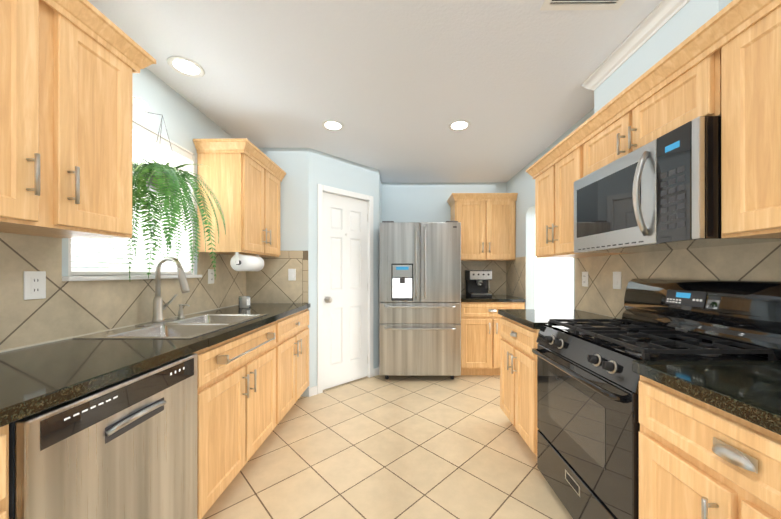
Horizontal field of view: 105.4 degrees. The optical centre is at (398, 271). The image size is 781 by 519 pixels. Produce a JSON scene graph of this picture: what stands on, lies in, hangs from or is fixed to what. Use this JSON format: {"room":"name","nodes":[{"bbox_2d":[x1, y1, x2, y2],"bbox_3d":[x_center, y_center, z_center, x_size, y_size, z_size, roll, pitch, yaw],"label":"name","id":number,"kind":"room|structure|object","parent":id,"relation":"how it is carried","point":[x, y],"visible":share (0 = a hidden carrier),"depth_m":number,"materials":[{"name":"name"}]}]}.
{"room":"kitchen","nodes":[
{"label":"kitchen","id":0,"kind":"room"},
{"bbox_2d":[0,68,245,352],"bbox_3d":[-1.560,-0.001,0.694,0.109,2.440,4.650,0,0,1],"label":"wall","id":1,"kind":"structure","parent":0,"point":[63,310],"depth_m":1.56,"materials":[{"name":"tile"}]},
{"bbox_2d":[24,271,45,299],"bbox_3d":[-1.500,0.055,1.228,0.008,0.115,0.072,0,0,1],"label":"outlet","id":2,"kind":"object","parent":1,"relation":"attached to","point":[34,284],"visible":1,"depth_m":1.22,"materials":[{"name":"white plastic"}]},
{"bbox_2d":[0,0,143,237],"bbox_3d":[-1.335,-0.531,0.992,0.346,0.760,0.651,0,0,1],"label":"upper cabinet","id":3,"kind":"object","parent":1,"relation":"attached to","point":[68,68],"depth_m":1.03,"materials":[{"name":"brown wood"}]},
{"bbox_2d":[62,118,201,280],"bbox_3d":[-1.535,-0.414,1.774,0.140,0.912,0.890,0,0,1],"label":"window","id":4,"kind":"structure","parent":1,"relation":"in","point":[144,140],"depth_m":1.77,"materials":[{"name":"white glass"}]},
{"bbox_2d":[126,96,225,279],"bbox_3d":[-1.267,-0.471,1.682,0.477,1.047,0.551,0,0,1],"label":"hanging plant","id":5,"kind":"object","parent":1,"relation":"hanging from","point":[158,180],"visible":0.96,"depth_m":1.60,"materials":[{"name":"green plant leaves"},{"name":"metal"},{"name":"plastic"}]},
{"bbox_2d":[208,269,213,283],"bbox_3d":[-1.490,0.035,2.368,0.008,0.115,0.072,0,0,1],"label":"electrical outlet","id":6,"kind":"object","parent":1,"relation":"attached to","point":[210,276],"visible":1,"depth_m":2.36,"materials":[{"name":"white plastic"}]},
{"bbox_2d":[193,138,285,256],"bbox_3d":[-1.297,-0.560,2.537,0.394,0.822,0.745,0,0,1],"label":"upper cabinet","id":7,"kind":"object","parent":1,"relation":"attached to","point":[244,177],"visible":0.98,"depth_m":2.21,"materials":[{"name":"brown wood"}]},
{"bbox_2d":[230,252,263,270],"bbox_3d":[-1.214,-0.077,2.402,0.132,0.144,0.328,0,0,1],"label":"paper towel holder","id":8,"kind":"object","parent":7,"relation":"attached to","point":[240,262],"visible":1,"depth_m":2.27,"materials":[{"name":"white paper"}]},
{"bbox_2d":[246,148,308,396],"bbox_3d":[-1.187,0.001,2.962,0.614,2.440,0.106,0,0,1],"label":"wall","id":9,"kind":"structure","parent":0,"point":[293,163],"depth_m":2.91,"materials":[{"name":"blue paint"}]},
{"bbox_2d":[288,269,295,280],"bbox_3d":[-1.040,0.026,2.903,0.072,0.115,0.010,0,0,1],"label":"outlet","id":10,"kind":"object","parent":9,"relation":"attached to","point":[291,274],"visible":1,"depth_m":2.90,"materials":[{"name":"white plastic"}]},
{"bbox_2d":[309,148,378,387],"bbox_3d":[-0.592,0.001,3.265,0.905,2.440,0.100,0,0,-44],"label":"wall","id":11,"kind":"structure","parent":0,"point":[325,169],"depth_m":3.10,"materials":[{"name":"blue paint"}]},
{"bbox_2d":[309,367,378,396],"bbox_3d":[0.296,1.179,3.472,2.340,0.085,1.158,0,0,1],"label":"baseboard","id":12,"kind":"structure","parent":11,"relation":"attached to","point":[313,391],"depth_m":2.95,"materials":[{"name":"white wood"}]},
{"bbox_2d":[317,184,372,393],"bbox_3d":[-0.586,0.170,3.259,0.720,2.103,0.116,0,0,-44],"label":"door frame","id":13,"kind":"structure","parent":11,"relation":"attached to","point":[321,189],"depth_m":3.00,"materials":[{"name":"white wood"}]},
{"bbox_2d":[323,192,367,389],"bbox_3d":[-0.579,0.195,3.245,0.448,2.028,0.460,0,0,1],"label":"pantry door","id":14,"kind":"structure","parent":11,"relation":"in","point":[345,289],"depth_m":3.23,"materials":[{"name":"white wood"}]},
{"bbox_2d":[87,0,661,182],"bbox_3d":[1.092,-1.250,1.196,5.405,0.060,5.900,0,0,1],"label":"ceiling","id":15,"kind":"structure","parent":0,"point":[395,88],"depth_m":1.81,"materials":[{"name":"white paint"}]},
{"bbox_2d":[167,56,204,77],"bbox_3d":[-1.260,-1.216,1.767,0.184,0.007,0.184,0,0,1],"label":"recessed light","id":16,"kind":"object","parent":15,"relation":"in","point":[185,66],"visible":1,"depth_m":1.76,"materials":[{"name":"white"}]},
{"bbox_2d":[322,120,343,130],"bbox_3d":[-0.543,-1.215,2.471,0.184,0.007,0.184,0,0,1],"label":"recessed light","id":17,"kind":"object","parent":15,"relation":"in","point":[332,125],"visible":1,"depth_m":2.47,"materials":[{"name":"white"}]},
{"bbox_2d":[448,120,470,130],"bbox_3d":[0.507,-1.215,2.471,0.184,0.007,0.184,0,0,1],"label":"recessed light","id":18,"kind":"object","parent":15,"relation":"in","point":[459,125],"visible":1,"depth_m":2.47,"materials":[{"name":"white"}]},
{"bbox_2d":[540,0,625,9],"bbox_3d":[0.835,-1.213,1.213,0.360,0.014,0.330,0,0,1],"label":"ceiling vent","id":19,"kind":"object","parent":15,"relation":"in","point":[581,4],"visible":1,"depth_m":1.35,"materials":[{"name":"white metal"}]},
{"bbox_2d":[379,173,381,324],"bbox_3d":[-0.281,0.002,3.802,0.100,2.440,0.510,0,0,1],"label":"wall","id":20,"kind":"structure","parent":0,"point":[380,201],"depth_m":3.85,"materials":[{"name":"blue paint"}]},
{"bbox_2d":[202,375,572,518],"bbox_3d":[1.092,1.250,1.194,5.405,0.060,5.900,0,0,1],"label":"floor","id":21,"kind":"structure","parent":0,"point":[412,447],"depth_m":1.91,"materials":[{"name":"tile"}]},
{"bbox_2d":[0,412,31,518],"bbox_3d":[-1.200,0.782,0.394,0.626,0.873,0.598,0,0,1],"label":"base cabinet","id":22,"kind":"object","parent":21,"relation":"on","point":[4,424],"depth_m":0.67,"materials":[{"name":"brown wood"}]},
{"bbox_2d":[9,353,196,518],"bbox_3d":[-1.163,0.783,0.995,0.639,0.872,0.590,0,0,1],"label":"dishwasher","id":23,"kind":"object","parent":21,"relation":"on","point":[126,448],"visible":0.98,"depth_m":0.92,"materials":[{"name":"grey metal"}]},
{"bbox_2d":[120,320,279,518],"bbox_3d":[-1.188,0.783,1.719,0.626,0.873,0.844,0,0,1],"label":"base cabinet","id":24,"kind":"object","parent":21,"relation":"on","point":[252,372],"depth_m":1.59,"materials":[{"name":"brown wood"}]},
{"bbox_2d":[0,304,309,419],"bbox_3d":[-1.188,0.324,1.263,0.630,0.040,3.294,0,0,1],"label":"countertop","id":25,"kind":"structure","parent":24,"relation":"on","point":[34,379],"depth_m":1.01,"materials":[{"name":"black stone"}]},
{"bbox_2d":[68,312,267,339],"bbox_3d":[-1.210,0.398,1.745,0.540,0.195,0.789,0,0,1],"label":"sink","id":26,"kind":"object","parent":25,"relation":"in","point":[196,324],"depth_m":1.72,"materials":[{"name":"silver metal"}]},
{"bbox_2d":[148,256,189,323],"bbox_3d":[-1.351,0.104,1.807,0.214,0.393,0.329,0,0,1],"label":"faucet","id":27,"kind":"object","parent":25,"relation":"on","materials":[{"name":"silver metal"}]},
{"bbox_2d":[239,296,249,307],"bbox_3d":[-1.323,0.257,2.557,0.090,0.097,0.090,0,0,1],"label":"candle jar","id":28,"kind":"object","parent":25,"relation":"on","point":[244,301],"visible":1,"depth_m":2.52,"materials":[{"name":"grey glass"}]},
{"bbox_2d":[280,308,308,420],"bbox_3d":[-1.181,0.784,2.526,0.626,0.873,0.770,0,0,1],"label":"base cabinet","id":29,"kind":"object","parent":21,"relation":"on","point":[294,330],"depth_m":2.46,"materials":[{"name":"brown wood"}]},
{"bbox_2d":[379,221,460,378],"bbox_3d":[0.245,0.327,3.623,0.901,1.790,0.808,0,0,1],"label":"refrigerator","id":30,"kind":"object","parent":21,"relation":"on","point":[420,299],"visible":1,"depth_m":3.28,"materials":[{"name":"grey metal"}]},
{"bbox_2d":[460,295,525,374],"bbox_3d":[1.081,0.764,3.711,0.770,0.915,0.662,0,0,1],"label":"base cabinet","id":31,"kind":"object","parent":21,"relation":"on","point":[481,336],"visible":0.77,"depth_m":3.42,"materials":[{"name":"brown wood"}]},
{"bbox_2d":[461,295,525,301],"bbox_3d":[1.079,0.327,3.724,0.766,0.040,0.628,0,0,1],"label":"countertop","id":32,"kind":"structure","parent":31,"relation":"on","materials":[{"name":"stone"}]},
{"bbox_2d":[465,270,491,296],"bbox_3d":[1.003,0.141,3.697,0.270,0.330,0.327,0,0,1],"label":"coffee maker","id":33,"kind":"object","parent":32,"relation":"on","point":[477,282],"visible":1,"depth_m":3.65,"materials":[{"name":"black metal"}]},
{"bbox_2d":[498,313,539,455],"bbox_3d":[1.136,0.784,2.107,0.626,0.874,0.642,0,0,1],"label":"base cabinet","id":34,"kind":"object","parent":21,"relation":"on","point":[518,364],"depth_m":2.02,"materials":[{"name":"brown wood"}]},
{"bbox_2d":[498,309,623,328],"bbox_3d":[1.131,0.325,2.115,0.630,0.040,0.658,0,0,1],"label":"countertop","id":35,"kind":"structure","parent":34,"relation":"on","point":[536,317],"depth_m":2.09,"materials":[{"name":"black stone"}]},
{"bbox_2d":[532,278,780,518],"bbox_3d":[1.099,0.627,1.405,0.679,1.185,0.754,0,0,1],"label":"stove","id":36,"kind":"object","parent":21,"relation":"on","point":[588,423],"visible":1,"depth_m":1.28,"materials":[{"name":"black metal"}]},
{"bbox_2d":[632,369,780,518],"bbox_3d":[1.124,0.783,0.713,0.626,0.874,0.620,0,0,1],"label":"base cabinet","id":37,"kind":"object","parent":21,"relation":"on","point":[710,440],"depth_m":0.80,"materials":[{"name":"brown wood"}]},
{"bbox_2d":[632,360,780,428],"bbox_3d":[1.115,0.323,0.374,0.630,0.040,1.300,0,0,1],"label":"countertop","id":38,"kind":"structure","parent":37,"relation":"on","point":[752,388],"depth_m":0.83,"materials":[{"name":"black stone"}]},
{"bbox_2d":[382,182,573,308],"bbox_3d":[1.717,0.002,4.089,4.090,2.440,0.100,0,0,1],"label":"wall","id":39,"kind":"structure","parent":0,"point":[415,202],"depth_m":4.05,"materials":[{"name":"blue paint"}]},
{"bbox_2d":[447,193,517,260],"bbox_3d":[1.064,-0.559,3.846,0.806,0.822,0.394,0,0,1],"label":"upper cabinet","id":40,"kind":"object","parent":39,"relation":"attached to","point":[488,225],"visible":0.94,"depth_m":3.70,"materials":[{"name":"brown wood"}]},
{"bbox_2d":[461,261,505,294],"bbox_3d":[1.089,0.064,4.042,0.755,0.485,0.005,0,0,1],"label":"backsplash","id":41,"kind":"structure","parent":39,"relation":"attached to","point":[497,282],"depth_m":4.04,"materials":[{"name":"tile"}]},
{"bbox_2d":[506,108,780,318],"bbox_3d":[1.492,-0.001,1.191,0.105,2.440,5.700,0,0,1],"label":"wall","id":42,"kind":"structure","parent":0,"point":[599,294],"depth_m":1.99,"materials":[{"name":"tile"}]},
{"bbox_2d":[532,140,630,257],"bbox_3d":[1.276,-0.450,2.102,0.346,0.670,0.634,0,0,1],"label":"upper cabinet","id":43,"kind":"object","parent":42,"relation":"attached to","point":[554,182],"depth_m":2.06,"materials":[{"name":"brown wood"}]},
{"bbox_2d":[582,272,587,286],"bbox_3d":[1.445,0.055,2.301,0.008,0.115,0.072,0,0,1],"label":"electrical outlet","id":44,"kind":"object","parent":42,"relation":"attached to","point":[584,279],"visible":1,"depth_m":2.29,"materials":[{"name":"white plastic"}]},
{"bbox_2d":[582,104,625,177],"bbox_3d":[1.272,-0.665,1.592,0.346,0.240,0.377,0,0,1],"label":"upper cabinet","id":45,"kind":"object","parent":42,"relation":"attached to","point":[605,144],"depth_m":1.58,"materials":[{"name":"brown wood"}]},
{"bbox_2d":[613,272,620,288],"bbox_3d":[1.441,0.055,1.961,0.010,0.115,0.072,0,0,1],"label":"light switch","id":46,"kind":"object","parent":42,"relation":"attached to","point":[616,280],"visible":1,"depth_m":1.96,"materials":[{"name":"white plastic"}]},
{"bbox_2d":[581,0,689,90],"bbox_3d":[1.317,-1.185,1.513,0.259,0.070,0.840,0,0,1],"label":"crown molding","id":47,"kind":"structure","parent":42,"relation":"attached to","point":[656,19],"depth_m":1.51,"materials":[{"name":"white"}]},
{"bbox_2d":[594,0,732,113],"bbox_3d":[1.343,-1.035,1.513,0.210,0.370,0.740,0,0,1],"label":"chase","id":48,"kind":"object","parent":42,"relation":"attached to","point":[689,18],"visible":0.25,"depth_m":1.41,"materials":[{"name":"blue paint"}]},
{"bbox_2d":[626,40,713,154],"bbox_3d":[1.268,-0.665,1.215,0.346,0.240,0.377,0,0,1],"label":"upper cabinet","id":49,"kind":"object","parent":42,"relation":"attached to","point":[685,94],"depth_m":1.18,"materials":[{"name":"brown wood"}]},
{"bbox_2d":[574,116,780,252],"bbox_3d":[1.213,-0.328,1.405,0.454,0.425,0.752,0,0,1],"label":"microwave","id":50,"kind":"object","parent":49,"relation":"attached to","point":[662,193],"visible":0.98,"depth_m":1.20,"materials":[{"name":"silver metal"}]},
{"bbox_2d":[714,0,780,237],"bbox_3d":[1.263,-0.451,0.642,0.346,0.670,0.761,0,0,1],"label":"upper cabinet","id":51,"kind":"object","parent":42,"relation":"attached to","point":[724,63],"depth_m":0.93,"materials":[{"name":"brown wood"}]},
{"label":"outside","id":52,"kind":"structure","parent":0,"visible":0},
{"bbox_2d":[71,210,178,268],"bbox_3d":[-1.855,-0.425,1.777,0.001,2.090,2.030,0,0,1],"label":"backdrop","id":53,"kind":"structure","parent":52,"point":[121,253],"depth_m":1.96,"materials":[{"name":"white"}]}
]}

